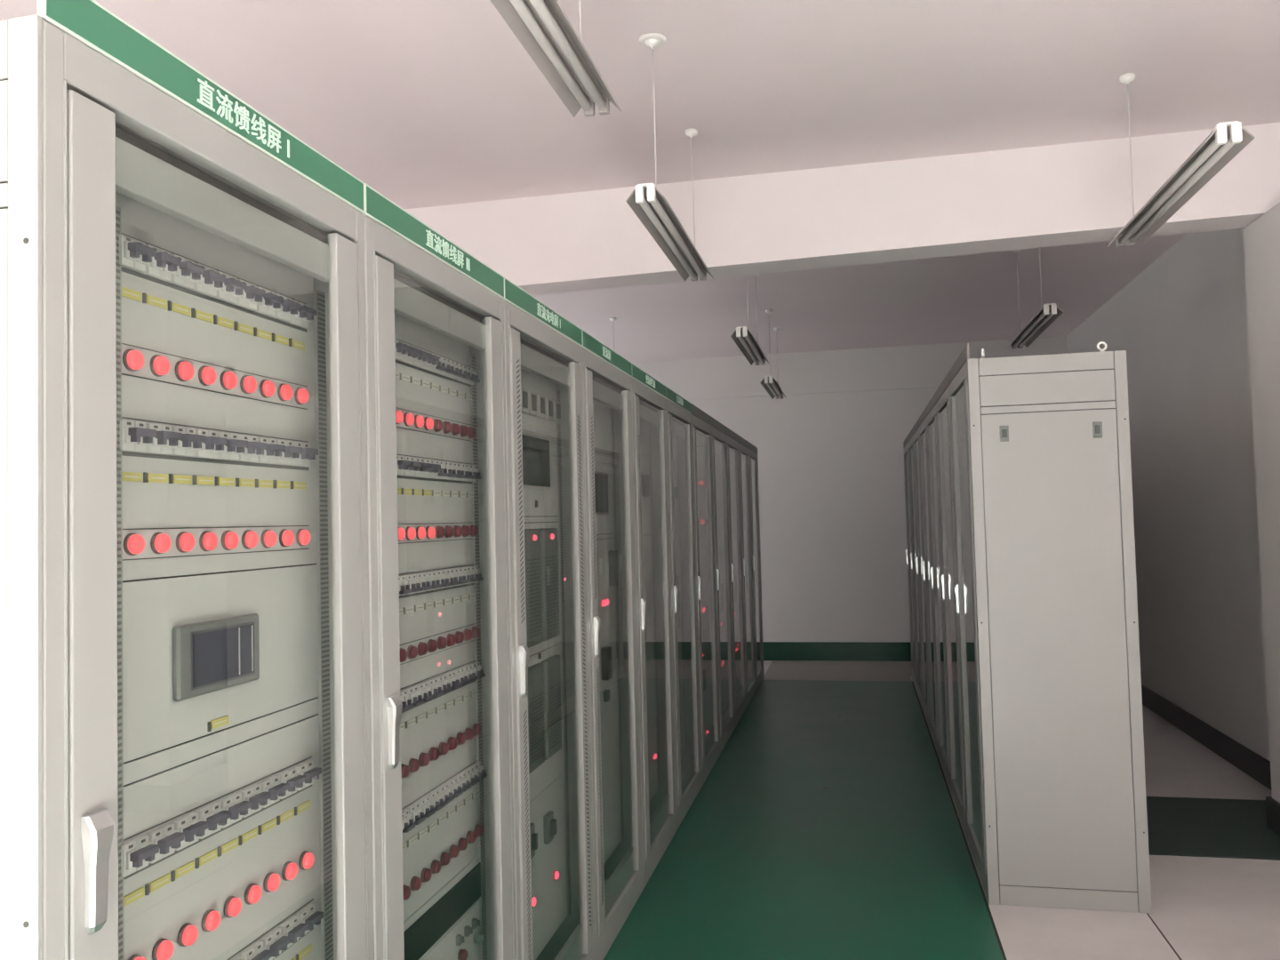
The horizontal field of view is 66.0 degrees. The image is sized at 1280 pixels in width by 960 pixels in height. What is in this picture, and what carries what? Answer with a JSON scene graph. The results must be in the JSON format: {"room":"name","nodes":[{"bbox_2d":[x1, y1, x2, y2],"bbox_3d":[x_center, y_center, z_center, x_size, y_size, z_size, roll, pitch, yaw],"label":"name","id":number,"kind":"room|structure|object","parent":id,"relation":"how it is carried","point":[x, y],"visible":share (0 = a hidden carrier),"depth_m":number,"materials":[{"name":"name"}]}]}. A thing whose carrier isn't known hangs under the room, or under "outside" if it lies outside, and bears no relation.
{"room":"electrical room","nodes":[
{"label":"electrical room","id":0,"kind":"room"},
{"bbox_2d":[0,0,1279,362],"bbox_3d":[-0.705,-1.720,4.081,7.796,0.200,14.747,-2,-2,12],"label":"ceiling","id":1,"kind":"structure","parent":0,"point":[426,103],"depth_m":4.26,"materials":[{"name":"paint"}]},
{"bbox_2d":[490,0,622,117],"bbox_3d":[-0.257,-1.368,2.153,0.140,0.682,1.228,-2,-2,12],"label":"pendant lamp","id":2,"kind":"object","parent":1,"relation":"hanging from","point":[543,28],"visible":1,"depth_m":2.40,"materials":[{"name":"grey"}]},
{"bbox_2d":[625,32,713,280],"bbox_3d":[0.141,-1.300,4.082,0.140,0.682,1.228,-2,-2,12],"label":"pendant lamp","id":3,"kind":"object","parent":1,"relation":"hanging from","point":[648,204],"visible":1,"depth_m":3.84,"materials":[{"name":"grey"}]},
{"bbox_2d":[730,273,769,365],"bbox_3d":[0.759,-1.211,6.780,0.140,0.672,1.228,-2,-2,12],"label":"pendant lamp","id":4,"kind":"object","parent":1,"relation":"hanging from","point":[746,341],"visible":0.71,"depth_m":6.62,"materials":[{"name":"grey"}]},
{"bbox_2d":[760,375,786,399],"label":"pendant lamp","id":5,"kind":"object","parent":1,"relation":"hanging from","point":[771,385],"depth_m":8.79,"materials":[{"name":"grey"}]},
{"bbox_2d":[1006,247,1063,348],"bbox_3d":[2.500,-1.273,6.318,0.140,0.672,1.228,-2,-2,12],"label":"pendant lamp","id":6,"kind":"object","parent":1,"relation":"hanging from","point":[1049,313],"visible":0.82,"depth_m":6.16,"materials":[{"name":"grey"}]},
{"bbox_2d":[1107,72,1255,247],"bbox_3d":[1.946,-1.363,3.657,0.140,0.682,1.228,-2,-2,12],"label":"pendant lamp","id":7,"kind":"object","parent":1,"relation":"hanging from","point":[1227,140],"visible":1,"depth_m":3.49,"materials":[{"name":"grey"}]},
{"bbox_2d":[687,387,938,642],"bbox_3d":[0.900,0.315,11.108,7.396,3.376,0.200,-2,-2,12],"label":"wall","id":8,"kind":"structure","parent":0,"point":[833,528],"depth_m":10.74,"materials":[{"name":"paint"}]},
{"bbox_2d":[763,641,911,661],"bbox_3d":[0.916,1.898,10.937,7.396,0.200,0.020,-2,-2,12],"label":"baseboard","id":9,"kind":"structure","parent":8,"relation":"attached to","point":[772,651],"depth_m":10.66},
{"bbox_2d":[632,336,1067,399],"bbox_3d":[0.838,-1.145,11.055,7.396,0.461,0.030,-2,-2,12],"label":"beam","id":10,"kind":"structure","parent":8,"relation":"attached to","point":[914,366],"depth_m":10.77,"materials":[{"name":"paint"}]},
{"bbox_2d":[603,660,1279,959],"bbox_3d":[-0.615,1.850,3.936,7.796,0.203,14.747,-2,-2,12],"label":"floor","id":11,"kind":"structure","parent":0,"point":[825,826],"depth_m":4.40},
{"bbox_2d":[0,0,374,959],"bbox_3d":[-0.892,0.531,1.591,0.622,2.263,0.810,-2,-2,12],"label":"tall cabinet","id":12,"kind":"object","parent":11,"relation":"on","point":[186,740],"visible":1,"depth_m":1.49,"materials":[{"name":"grey"}]},
{"bbox_2d":[122,348,144,371],"bbox_3d":[-0.735,-0.175,1.436,0.017,0.033,0.033,-2,-2,12],"label":"lamp","id":13,"kind":"object","parent":12,"relation":"attached to","point":[133,359],"depth_m":1.43,"materials":[{"name":"red"}]},
{"bbox_2d":[123,532,145,555],"bbox_3d":[-0.729,0.093,1.425,0.017,0.033,0.033,-2,-2,12],"label":"lamp","id":14,"kind":"object","parent":12,"relation":"attached to","point":[134,543],"depth_m":1.42,"materials":[{"name":"red"}]},
{"bbox_2d":[149,354,170,376],"bbox_3d":[-0.723,-0.173,1.490,0.017,0.033,0.033,-2,-2,12],"label":"lamp","id":15,"kind":"object","parent":12,"relation":"attached to","point":[159,364],"depth_m":1.48,"materials":[{"name":"red"}]},
{"bbox_2d":[150,532,171,554],"bbox_3d":[-0.717,0.095,1.479,0.017,0.033,0.033,-2,-2,12],"label":"lamp","id":16,"kind":"object","parent":12,"relation":"attached to","point":[160,542],"depth_m":1.47,"materials":[{"name":"red"}]},
{"bbox_2d":[152,938,174,959],"bbox_3d":[-0.701,0.695,1.455,0.017,0.033,0.033,-2,-2,12],"label":"lamp","id":17,"kind":"object","parent":12,"relation":"attached to","point":[162,948],"depth_m":1.45,"materials":[{"name":"red"}]},
{"bbox_2d":[174,360,194,381],"bbox_3d":[-0.711,-0.171,1.544,0.017,0.033,0.033,-2,-2,12],"label":"lamp","id":18,"kind":"object","parent":12,"relation":"attached to","point":[184,371],"depth_m":1.54,"materials":[{"name":"red"}]},
{"bbox_2d":[176,531,195,552],"bbox_3d":[-0.705,0.097,1.534,0.017,0.033,0.033,-2,-2,12],"label":"lamp","id":19,"kind":"object","parent":12,"relation":"attached to","point":[185,540],"depth_m":1.53,"materials":[{"name":"red"}]},
{"bbox_2d":[177,923,198,946],"bbox_3d":[-0.690,0.697,1.509,0.017,0.033,0.033,-2,-2,12],"label":"lamp","id":20,"kind":"object","parent":12,"relation":"attached to","point":[188,933],"depth_m":1.50,"materials":[{"name":"red"}]},
{"bbox_2d":[198,365,216,385],"bbox_3d":[-0.699,-0.169,1.599,0.017,0.033,0.033,-2,-2,12],"label":"lamp","id":21,"kind":"object","parent":12,"relation":"attached to","point":[207,374],"depth_m":1.59,"materials":[{"name":"red"}]},
{"bbox_2d":[199,530,217,551],"bbox_3d":[-0.693,0.099,1.588,0.017,0.033,0.033,-2,-2,12],"label":"lamp","id":22,"kind":"object","parent":12,"relation":"attached to","point":[208,540],"depth_m":1.58,"materials":[{"name":"red"}]},
{"bbox_2d":[200,909,221,931],"bbox_3d":[-0.677,0.699,1.563,0.017,0.033,0.033,-2,-2,12],"label":"lamp","id":23,"kind":"object","parent":12,"relation":"attached to","point":[210,918],"depth_m":1.56,"materials":[{"name":"red"}]},
{"bbox_2d":[219,370,237,390],"bbox_3d":[-0.688,-0.167,1.653,0.017,0.033,0.033,-2,-2,12],"label":"lamp","id":24,"kind":"object","parent":12,"relation":"attached to","point":[228,379],"depth_m":1.64,"materials":[{"name":"red"}]},
{"bbox_2d":[221,530,239,550],"bbox_3d":[-0.681,0.100,1.642,0.017,0.033,0.033,-2,-2,12],"label":"lamp","id":25,"kind":"object","parent":12,"relation":"attached to","point":[229,539],"depth_m":1.63,"materials":[{"name":"red"}]},
{"bbox_2d":[223,896,241,918],"bbox_3d":[-0.666,0.701,1.618,0.017,0.033,0.033,-2,-2,12],"label":"lamp","id":26,"kind":"object","parent":12,"relation":"attached to","point":[232,905],"depth_m":1.61,"materials":[{"name":"red"}]},
{"bbox_2d":[240,375,256,393],"bbox_3d":[-0.676,-0.165,1.707,0.017,0.033,0.033,-2,-2,12],"label":"lamp","id":27,"kind":"object","parent":12,"relation":"attached to","point":[248,383],"depth_m":1.70,"materials":[{"name":"red"}]},
{"bbox_2d":[241,529,258,549],"bbox_3d":[-0.669,0.102,1.696,0.017,0.033,0.033,-2,-2,12],"label":"lamp","id":28,"kind":"object","parent":12,"relation":"attached to","point":[250,539],"depth_m":1.69,"materials":[{"name":"red"}]},
{"bbox_2d":[244,883,262,904],"bbox_3d":[-0.654,0.703,1.672,0.017,0.033,0.033,-2,-2,12],"label":"lamp","id":29,"kind":"object","parent":12,"relation":"attached to","point":[252,892],"depth_m":1.66,"materials":[{"name":"red"}]},
{"bbox_2d":[259,379,275,398],"bbox_3d":[-0.664,-0.163,1.762,0.017,0.033,0.033,-2,-2,12],"label":"lamp","id":30,"kind":"object","parent":12,"relation":"attached to","point":[267,387],"depth_m":1.75,"materials":[{"name":"red"}]},
{"bbox_2d":[260,529,277,548],"bbox_3d":[-0.657,0.104,1.751,0.017,0.033,0.033,-2,-2,12],"label":"lamp","id":31,"kind":"object","parent":12,"relation":"attached to","point":[268,538],"depth_m":1.74,"materials":[{"name":"red"}]},
{"bbox_2d":[264,872,280,892],"bbox_3d":[-0.642,0.705,1.726,0.017,0.033,0.033,-2,-2,12],"label":"lamp","id":32,"kind":"object","parent":12,"relation":"attached to","point":[272,880],"depth_m":1.72,"materials":[{"name":"red"}]},
{"bbox_2d":[277,383,292,401],"bbox_3d":[-0.652,-0.162,1.816,0.017,0.033,0.033,-2,-2,12],"label":"lamp","id":33,"kind":"object","parent":12,"relation":"attached to","point":[284,390],"depth_m":1.81,"materials":[{"name":"red"}]},
{"bbox_2d":[279,528,294,546],"bbox_3d":[-0.645,0.106,1.805,0.017,0.033,0.033,-2,-2,12],"label":"lamp","id":34,"kind":"object","parent":12,"relation":"attached to","point":[286,536],"depth_m":1.80,"materials":[{"name":"red"}]},
{"bbox_2d":[281,861,297,880],"bbox_3d":[-0.630,0.707,1.781,0.017,0.033,0.033,-2,-2,12],"label":"lamp","id":35,"kind":"object","parent":12,"relation":"attached to","point":[289,868],"depth_m":1.77,"materials":[{"name":"red"}]},
{"bbox_2d":[294,387,309,404],"bbox_3d":[-0.640,-0.160,1.870,0.017,0.033,0.033,-2,-2,12],"label":"lamp","id":36,"kind":"object","parent":12,"relation":"attached to","point":[301,396],"depth_m":1.86,"materials":[{"name":"red"}]},
{"bbox_2d":[296,528,311,545],"bbox_3d":[-0.633,0.108,1.859,0.017,0.033,0.033,-2,-2,12],"label":"lamp","id":37,"kind":"object","parent":12,"relation":"attached to","point":[303,537],"depth_m":1.85,"materials":[{"name":"red"}]},
{"bbox_2d":[298,850,314,870],"bbox_3d":[-0.618,0.708,1.835,0.017,0.033,0.033,-2,-2,12],"label":"lamp","id":38,"kind":"object","parent":12,"relation":"attached to","point":[306,858],"depth_m":1.83,"materials":[{"name":"red"}]},
{"bbox_2d":[362,183,517,959],"bbox_3d":[-0.719,0.558,2.378,0.622,2.263,0.797,-2,-2,12],"label":"tall cabinet","id":39,"kind":"object","parent":11,"relation":"on","point":[442,735],"visible":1,"depth_m":2.42,"materials":[{"name":"grey"}]},
{"bbox_2d":[395,409,403,423],"bbox_3d":[-0.553,-0.145,2.263,0.017,0.033,0.033,-2,-2,12],"label":"lamp","id":40,"kind":"object","parent":39,"relation":"attached to","point":[399,414],"depth_m":2.26,"materials":[{"name":"red"}]},
{"bbox_2d":[397,526,405,541],"bbox_3d":[-0.547,0.123,2.252,0.017,0.033,0.033,-2,-2,12],"label":"lamp","id":41,"kind":"object","parent":39,"relation":"attached to","point":[401,532],"depth_m":2.25,"materials":[{"name":"red"}]},
{"bbox_2d":[399,648,407,662],"bbox_3d":[-0.540,0.399,2.241,0.017,0.033,0.033,-2,-2,12],"label":"lamp","id":42,"kind":"object","parent":39,"relation":"attached to","point":[403,652],"depth_m":2.23,"materials":[{"name":"red"}]},
{"bbox_2d":[400,763,408,778],"bbox_3d":[-0.533,0.659,2.230,0.017,0.033,0.033,-2,-2,12],"label":"lamp","id":43,"kind":"object","parent":39,"relation":"attached to","point":[404,768],"depth_m":2.22,"materials":[{"name":"red"}]},
{"bbox_2d":[403,884,410,900],"bbox_3d":[-0.526,0.929,2.219,0.017,0.033,0.033,-2,-2,12],"label":"lamp","id":44,"kind":"object","parent":39,"relation":"attached to","point":[406,889],"depth_m":2.21,"materials":[{"name":"red"}]},
{"bbox_2d":[403,412,414,426],"bbox_3d":[-0.542,-0.143,2.317,0.017,0.033,0.033,-2,-2,12],"label":"lamp","id":45,"kind":"object","parent":39,"relation":"attached to","point":[408,417],"depth_m":2.31,"materials":[{"name":"red"}]},
{"bbox_2d":[405,526,415,540],"bbox_3d":[-0.535,0.125,2.306,0.017,0.033,0.033,-2,-2,12],"label":"lamp","id":46,"kind":"object","parent":39,"relation":"attached to","point":[410,531],"depth_m":2.30,"materials":[{"name":"red"}]},
{"bbox_2d":[407,645,417,659],"bbox_3d":[-0.528,0.400,2.295,0.017,0.033,0.033,-2,-2,12],"label":"lamp","id":47,"kind":"object","parent":39,"relation":"attached to","point":[412,650],"depth_m":2.29,"materials":[{"name":"red"}]},
{"bbox_2d":[408,758,419,772],"bbox_3d":[-0.521,0.661,2.284,0.017,0.033,0.033,-2,-2,12],"label":"lamp","id":48,"kind":"object","parent":39,"relation":"attached to","point":[413,764],"depth_m":2.28,"materials":[{"name":"red"}]},
{"bbox_2d":[410,875,421,891],"bbox_3d":[-0.514,0.931,2.273,0.017,0.033,0.033,-2,-2,12],"label":"lamp","id":49,"kind":"object","parent":39,"relation":"attached to","point":[415,881],"depth_m":2.26,"materials":[{"name":"red"}]},
{"bbox_2d":[414,414,423,428],"bbox_3d":[-0.530,-0.141,2.371,0.017,0.033,0.033,-2,-2,12],"label":"lamp","id":50,"kind":"object","parent":39,"relation":"attached to","point":[419,420],"depth_m":2.36,"materials":[{"name":"red"}]},
{"bbox_2d":[416,526,425,539],"bbox_3d":[-0.523,0.127,2.360,0.017,0.033,0.033,-2,-2,12],"label":"lamp","id":51,"kind":"object","parent":39,"relation":"attached to","point":[420,531],"depth_m":2.35,"materials":[{"name":"red"}]},
{"bbox_2d":[417,641,428,655],"bbox_3d":[-0.516,0.402,2.349,0.017,0.033,0.033,-2,-2,12],"label":"lamp","id":52,"kind":"object","parent":39,"relation":"attached to","point":[422,646],"depth_m":2.34,"materials":[{"name":"red"}]},
{"bbox_2d":[418,752,430,767],"bbox_3d":[-0.509,0.663,2.338,0.017,0.033,0.033,-2,-2,12],"label":"lamp","id":53,"kind":"object","parent":39,"relation":"attached to","point":[424,758],"depth_m":2.33,"materials":[{"name":"red"}]},
{"bbox_2d":[420,867,431,882],"bbox_3d":[-0.503,0.933,2.328,0.017,0.033,0.033,-2,-2,12],"label":"lamp","id":54,"kind":"object","parent":39,"relation":"attached to","point":[426,874],"depth_m":2.32,"materials":[{"name":"red"}]},
{"bbox_2d":[424,416,433,430],"bbox_3d":[-0.518,-0.139,2.425,0.017,0.033,0.033,-2,-2,12],"label":"lamp","id":55,"kind":"object","parent":39,"relation":"attached to","point":[428,422],"depth_m":2.42,"materials":[{"name":"red"}]},
{"bbox_2d":[425,526,435,539],"bbox_3d":[-0.511,0.129,2.415,0.017,0.033,0.033,-2,-2,12],"label":"lamp","id":56,"kind":"object","parent":39,"relation":"attached to","point":[430,532],"depth_m":2.40,"materials":[{"name":"red"}]},
{"bbox_2d":[427,639,437,652],"bbox_3d":[-0.504,0.404,2.403,0.017,0.033,0.033,-2,-2,12],"label":"lamp","id":57,"kind":"object","parent":39,"relation":"attached to","point":[432,644],"depth_m":2.39,"materials":[{"name":"red"}]},
{"bbox_2d":[429,746,439,760],"bbox_3d":[-0.497,0.665,2.393,0.017,0.033,0.033,-2,-2,12],"label":"lamp","id":58,"kind":"object","parent":39,"relation":"attached to","point":[434,752],"depth_m":2.38,"materials":[{"name":"red"}]},
{"bbox_2d":[431,859,441,873],"bbox_3d":[-0.491,0.935,2.382,0.017,0.033,0.033,-2,-2,12],"label":"lamp","id":59,"kind":"object","parent":39,"relation":"attached to","point":[436,864],"depth_m":2.37,"materials":[{"name":"red"}]},
{"bbox_2d":[433,418,443,431],"bbox_3d":[-0.506,-0.137,2.480,0.017,0.033,0.033,-2,-2,12],"label":"lamp","id":60,"kind":"object","parent":39,"relation":"attached to","point":[438,425],"depth_m":2.47,"materials":[{"name":"red"}]},
{"bbox_2d":[435,525,445,538],"bbox_3d":[-0.499,0.131,2.469,0.017,0.033,0.033,-2,-2,12],"label":"lamp","id":61,"kind":"object","parent":39,"relation":"attached to","point":[440,532],"depth_m":2.46,"materials":[{"name":"red"}]},
{"bbox_2d":[437,636,447,649],"bbox_3d":[-0.492,0.406,2.458,0.017,0.033,0.033,-2,-2,12],"label":"lamp","id":62,"kind":"object","parent":39,"relation":"attached to","point":[442,642],"depth_m":2.45,"materials":[{"name":"red"}]},
{"bbox_2d":[438,741,448,755],"bbox_3d":[-0.486,0.667,2.447,0.017,0.033,0.033,-2,-2,12],"label":"lamp","id":63,"kind":"object","parent":39,"relation":"attached to","point":[443,747],"depth_m":2.44,"materials":[{"name":"red"}]},
{"bbox_2d":[440,851,450,865],"bbox_3d":[-0.479,0.936,2.436,0.017,0.033,0.033,-2,-2,12],"label":"lamp","id":64,"kind":"object","parent":39,"relation":"attached to","point":[444,857],"depth_m":2.43,"materials":[{"name":"red"}]},
{"bbox_2d":[442,421,452,433],"bbox_3d":[-0.494,-0.135,2.534,0.017,0.033,0.033,-2,-2,12],"label":"lamp","id":65,"kind":"object","parent":39,"relation":"attached to","point":[447,428],"depth_m":2.52,"materials":[{"name":"red"}]},
{"bbox_2d":[444,525,454,538],"bbox_3d":[-0.487,0.132,2.523,0.017,0.033,0.033,-2,-2,12],"label":"lamp","id":66,"kind":"object","parent":39,"relation":"attached to","point":[449,530],"depth_m":2.51,"materials":[{"name":"red"}]},
{"bbox_2d":[446,633,455,646],"bbox_3d":[-0.480,0.408,2.512,0.017,0.033,0.033,-2,-2,12],"label":"lamp","id":67,"kind":"object","parent":39,"relation":"attached to","point":[451,638],"depth_m":2.50,"materials":[{"name":"red"}]},
{"bbox_2d":[448,736,457,750],"bbox_3d":[-0.474,0.669,2.501,0.017,0.033,0.033,-2,-2,12],"label":"lamp","id":68,"kind":"object","parent":39,"relation":"attached to","point":[452,742],"depth_m":2.49,"materials":[{"name":"red"}]},
{"bbox_2d":[449,844,459,858],"bbox_3d":[-0.467,0.938,2.490,0.017,0.033,0.033,-2,-2,12],"label":"lamp","id":69,"kind":"object","parent":39,"relation":"attached to","point":[454,850],"depth_m":2.48,"materials":[{"name":"red"}]},
{"bbox_2d":[451,423,460,435],"bbox_3d":[-0.482,-0.133,2.588,0.017,0.033,0.033,-2,-2,12],"label":"lamp","id":70,"kind":"object","parent":39,"relation":"attached to","point":[456,428],"depth_m":2.58,"materials":[{"name":"red"}]},
{"bbox_2d":[453,525,462,537],"bbox_3d":[-0.475,0.134,2.577,0.017,0.033,0.033,-2,-2,12],"label":"lamp","id":71,"kind":"object","parent":39,"relation":"attached to","point":[458,530],"depth_m":2.57,"materials":[{"name":"red"}]},
{"bbox_2d":[455,631,463,643],"bbox_3d":[-0.468,0.410,2.566,0.017,0.033,0.033,-2,-2,12],"label":"lamp","id":72,"kind":"object","parent":39,"relation":"attached to","point":[459,635],"depth_m":2.56,"materials":[{"name":"red"}]},
{"bbox_2d":[456,732,465,744],"bbox_3d":[-0.462,0.671,2.556,0.017,0.033,0.033,-2,-2,12],"label":"lamp","id":73,"kind":"object","parent":39,"relation":"attached to","point":[460,737],"depth_m":2.55,"materials":[{"name":"red"}]},
{"bbox_2d":[457,837,467,850],"bbox_3d":[-0.455,0.940,2.545,0.017,0.033,0.033,-2,-2,12],"label":"lamp","id":74,"kind":"object","parent":39,"relation":"attached to","point":[462,843],"depth_m":2.54,"materials":[{"name":"red"}]},
{"bbox_2d":[459,424,468,437],"bbox_3d":[-0.470,-0.132,2.643,0.017,0.033,0.033,-2,-2,12],"label":"lamp","id":75,"kind":"object","parent":39,"relation":"attached to","point":[464,429],"depth_m":2.63,"materials":[{"name":"red"}]},
{"bbox_2d":[461,524,470,536],"bbox_3d":[-0.463,0.136,2.632,0.017,0.033,0.033,-2,-2,12],"label":"lamp","id":76,"kind":"object","parent":39,"relation":"attached to","point":[466,530],"depth_m":2.62,"materials":[{"name":"red"}]},
{"bbox_2d":[463,628,471,640],"bbox_3d":[-0.456,0.412,2.620,0.017,0.033,0.033,-2,-2,12],"label":"lamp","id":77,"kind":"object","parent":39,"relation":"attached to","point":[468,633],"depth_m":2.61,"materials":[{"name":"red"}]},
{"bbox_2d":[464,728,473,740],"bbox_3d":[-0.450,0.673,2.610,0.017,0.033,0.033,-2,-2,12],"label":"lamp","id":78,"kind":"object","parent":39,"relation":"attached to","point":[468,732],"depth_m":2.60,"materials":[{"name":"red"}]},
{"bbox_2d":[466,831,475,843],"bbox_3d":[-0.443,0.942,2.599,0.017,0.033,0.033,-2,-2,12],"label":"lamp","id":79,"kind":"object","parent":39,"relation":"attached to","point":[470,835],"depth_m":2.59,"materials":[{"name":"red"}]},
{"bbox_2d":[467,426,476,439],"bbox_3d":[-0.458,-0.130,2.697,0.017,0.033,0.033,-2,-2,12],"label":"lamp","id":80,"kind":"object","parent":39,"relation":"attached to","point":[472,432],"depth_m":2.69,"materials":[{"name":"red"}]},
{"bbox_2d":[469,524,478,536],"bbox_3d":[-0.451,0.138,2.686,0.017,0.033,0.033,-2,-2,12],"label":"lamp","id":81,"kind":"object","parent":39,"relation":"attached to","point":[474,530],"depth_m":2.68,"materials":[{"name":"red"}]},
{"bbox_2d":[472,723,481,735],"bbox_3d":[-0.438,0.674,2.664,0.017,0.033,0.033,-2,-2,12],"label":"lamp","id":82,"kind":"object","parent":39,"relation":"attached to","point":[476,727],"depth_m":2.66,"materials":[{"name":"red"}]},
{"bbox_2d":[474,824,483,837],"bbox_3d":[-0.431,0.944,2.653,0.017,0.033,0.033,-2,-2,12],"label":"lamp","id":83,"kind":"object","parent":39,"relation":"attached to","point":[478,828],"depth_m":2.64,"materials":[{"name":"red"}]},
{"bbox_2d":[503,277,596,959],"bbox_3d":[-0.547,0.586,3.159,0.622,2.263,0.797,-2,-2,12],"label":"tall cabinet","id":84,"kind":"object","parent":11,"relation":"on","point":[551,727],"visible":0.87,"depth_m":3.27,"materials":[{"name":"grey"}]},
{"bbox_2d":[581,329,644,959],"bbox_3d":[-0.376,0.613,3.940,0.622,2.263,0.797,-2,-2,12],"label":"tall cabinet","id":85,"kind":"object","parent":11,"relation":"on","point":[617,797],"visible":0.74,"depth_m":4.11,"materials":[{"name":"grey"}]},
{"bbox_2d":[631,362,677,887],"bbox_3d":[-0.204,0.640,4.721,0.622,2.263,0.797,-2,-2,12],"label":"tall cabinet","id":86,"kind":"object","parent":11,"relation":"on","point":[649,395],"visible":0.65,"depth_m":4.93,"materials":[{"name":"grey"}]},
{"bbox_2d":[665,386,702,828],"bbox_3d":[-0.033,0.668,5.502,0.622,2.263,0.797,-2,-2,12],"label":"tall cabinet","id":87,"kind":"object","parent":11,"relation":"on","point":[682,527],"visible":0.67,"depth_m":5.73,"materials":[{"name":"grey"}]},
{"bbox_2d":[691,403,719,784],"bbox_3d":[0.139,0.695,6.283,0.622,2.263,0.797,-2,-2,12],"label":"tall cabinet","id":88,"kind":"object","parent":11,"relation":"on","point":[700,420],"visible":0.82,"depth_m":6.41,"materials":[{"name":"grey"}]},
{"bbox_2d":[711,416,735,753],"bbox_3d":[0.310,0.723,7.064,0.622,2.263,0.797,-2,-2,12],"label":"tall cabinet","id":89,"kind":"object","parent":11,"relation":"on","point":[718,430],"visible":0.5,"depth_m":7.07,"materials":[{"name":"grey"}]},
{"bbox_2d":[726,426,746,727],"bbox_3d":[0.482,0.750,7.845,0.622,2.263,0.797,-2,-2,12],"label":"tall cabinet","id":90,"kind":"object","parent":11,"relation":"on","point":[732,437],"visible":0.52,"depth_m":7.81,"materials":[{"name":"grey"}]},
{"bbox_2d":[738,435,756,707],"bbox_3d":[0.654,0.778,8.626,0.622,2.263,0.797,-2,-2,12],"label":"tall cabinet","id":91,"kind":"object","parent":11,"relation":"on","point":[743,444],"visible":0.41,"depth_m":8.60,"materials":[{"name":"grey"}]},
{"bbox_2d":[748,441,764,689],"bbox_3d":[0.825,0.805,9.406,0.622,2.263,0.797,-2,-2,12],"label":"tall cabinet","id":92,"kind":"object","parent":11,"relation":"on","point":[753,450],"visible":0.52,"depth_m":9.39,"materials":[{"name":"grey"}]},
{"bbox_2d":[903,436,917,692],"bbox_3d":[2.765,0.740,9.011,0.622,2.263,0.797,-2,-2,12],"label":"tall cabinet","id":93,"kind":"object","parent":11,"relation":"on","point":[908,551],"visible":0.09,"depth_m":9.24,"materials":[{"name":"grey"}]},
{"bbox_2d":[907,428,922,708],"bbox_3d":[2.594,0.713,8.230,0.622,2.263,0.797,-2,-2,12],"label":"tall cabinet","id":94,"kind":"object","parent":11,"relation":"on","point":[914,554],"visible":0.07,"depth_m":8.44,"materials":[{"name":"grey"}]},
{"bbox_2d":[912,419,930,731],"bbox_3d":[2.422,0.685,7.449,0.622,2.263,0.797,-2,-2,12],"label":"tall cabinet","id":95,"kind":"object","parent":11,"relation":"on","point":[919,558],"visible":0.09,"depth_m":7.63,"materials":[{"name":"grey"}]},
{"bbox_2d":[918,407,939,758],"bbox_3d":[2.251,0.658,6.668,0.622,2.263,0.797,-2,-2,12],"label":"tall cabinet","id":96,"kind":"object","parent":11,"relation":"on","point":[926,564],"visible":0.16,"depth_m":6.83,"materials":[{"name":"grey"}]},
{"bbox_2d":[926,392,951,791],"bbox_3d":[2.079,0.630,5.888,0.622,2.263,0.797,-2,-2,12],"label":"tall cabinet","id":97,"kind":"object","parent":11,"relation":"on","point":[936,571],"visible":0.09,"depth_m":6.03,"materials":[{"name":"grey"}]},
{"bbox_2d":[936,371,967,839],"bbox_3d":[1.908,0.603,5.107,0.622,2.263,0.797,-2,-2,12],"label":"tall cabinet","id":98,"kind":"object","parent":11,"relation":"on","point":[948,579],"visible":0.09,"depth_m":5.22,"materials":[{"name":"grey"}]},
{"bbox_2d":[948,341,1151,913],"bbox_3d":[1.735,0.575,4.320,0.622,2.263,0.809,-2,-2,12],"label":"tall cabinet","id":99,"kind":"object","parent":11,"relation":"on","point":[1045,589],"visible":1,"depth_m":3.93,"materials":[{"name":"grey"}]},
{"bbox_2d":[1146,796,1279,860],"bbox_3d":[2.796,1.702,4.863,1.121,0.003,0.970,-2,-2,12],"label":"floor mat","id":100,"kind":"object","parent":11,"relation":"on","point":[1212,828],"visible":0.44,"depth_m":4.79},
{"bbox_2d":[1066,228,1270,760],"bbox_3d":[3.048,-0.061,3.198,0.200,3.376,14.747,-2,-2,12],"label":"wall","id":101,"kind":"structure","parent":0,"point":[1180,324],"depth_m":6.51,"materials":[{"name":"paint"}]},
{"bbox_2d":[404,122,1279,295],"bbox_3d":[-0.376,-1.294,5.522,7.396,0.551,0.250,-2,-2,12],"label":"beam","id":102,"kind":"structure","parent":101,"relation":"attached to","point":[1076,193],"depth_m":5.07,"materials":[{"name":"paint"}]},
{"bbox_2d":[1141,684,1271,790],"bbox_3d":[3.922,1.704,7.436,0.020,0.150,5.537,-2,-2,12],"label":"baseboard","id":103,"kind":"structure","parent":101,"relation":"attached to","point":[1253,764],"depth_m":6.32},
{"bbox_2d":[1242,201,1279,802],"bbox_3d":[3.118,0.209,4.579,0.271,2.945,0.490,-2,-2,12],"label":"wall pier","id":104,"kind":"object","parent":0,"point":[1261,237],"visible":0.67,"depth_m":4.72,"materials":[{"name":"paint"}]},
{"bbox_2d":[1265,796,1279,836],"bbox_3d":[3.143,1.606,4.524,0.291,0.150,0.530,-2,-2,12],"label":"baseboard","id":105,"kind":"object","parent":104,"relation":"attached to","point":[1273,806],"visible":1,"depth_m":4.73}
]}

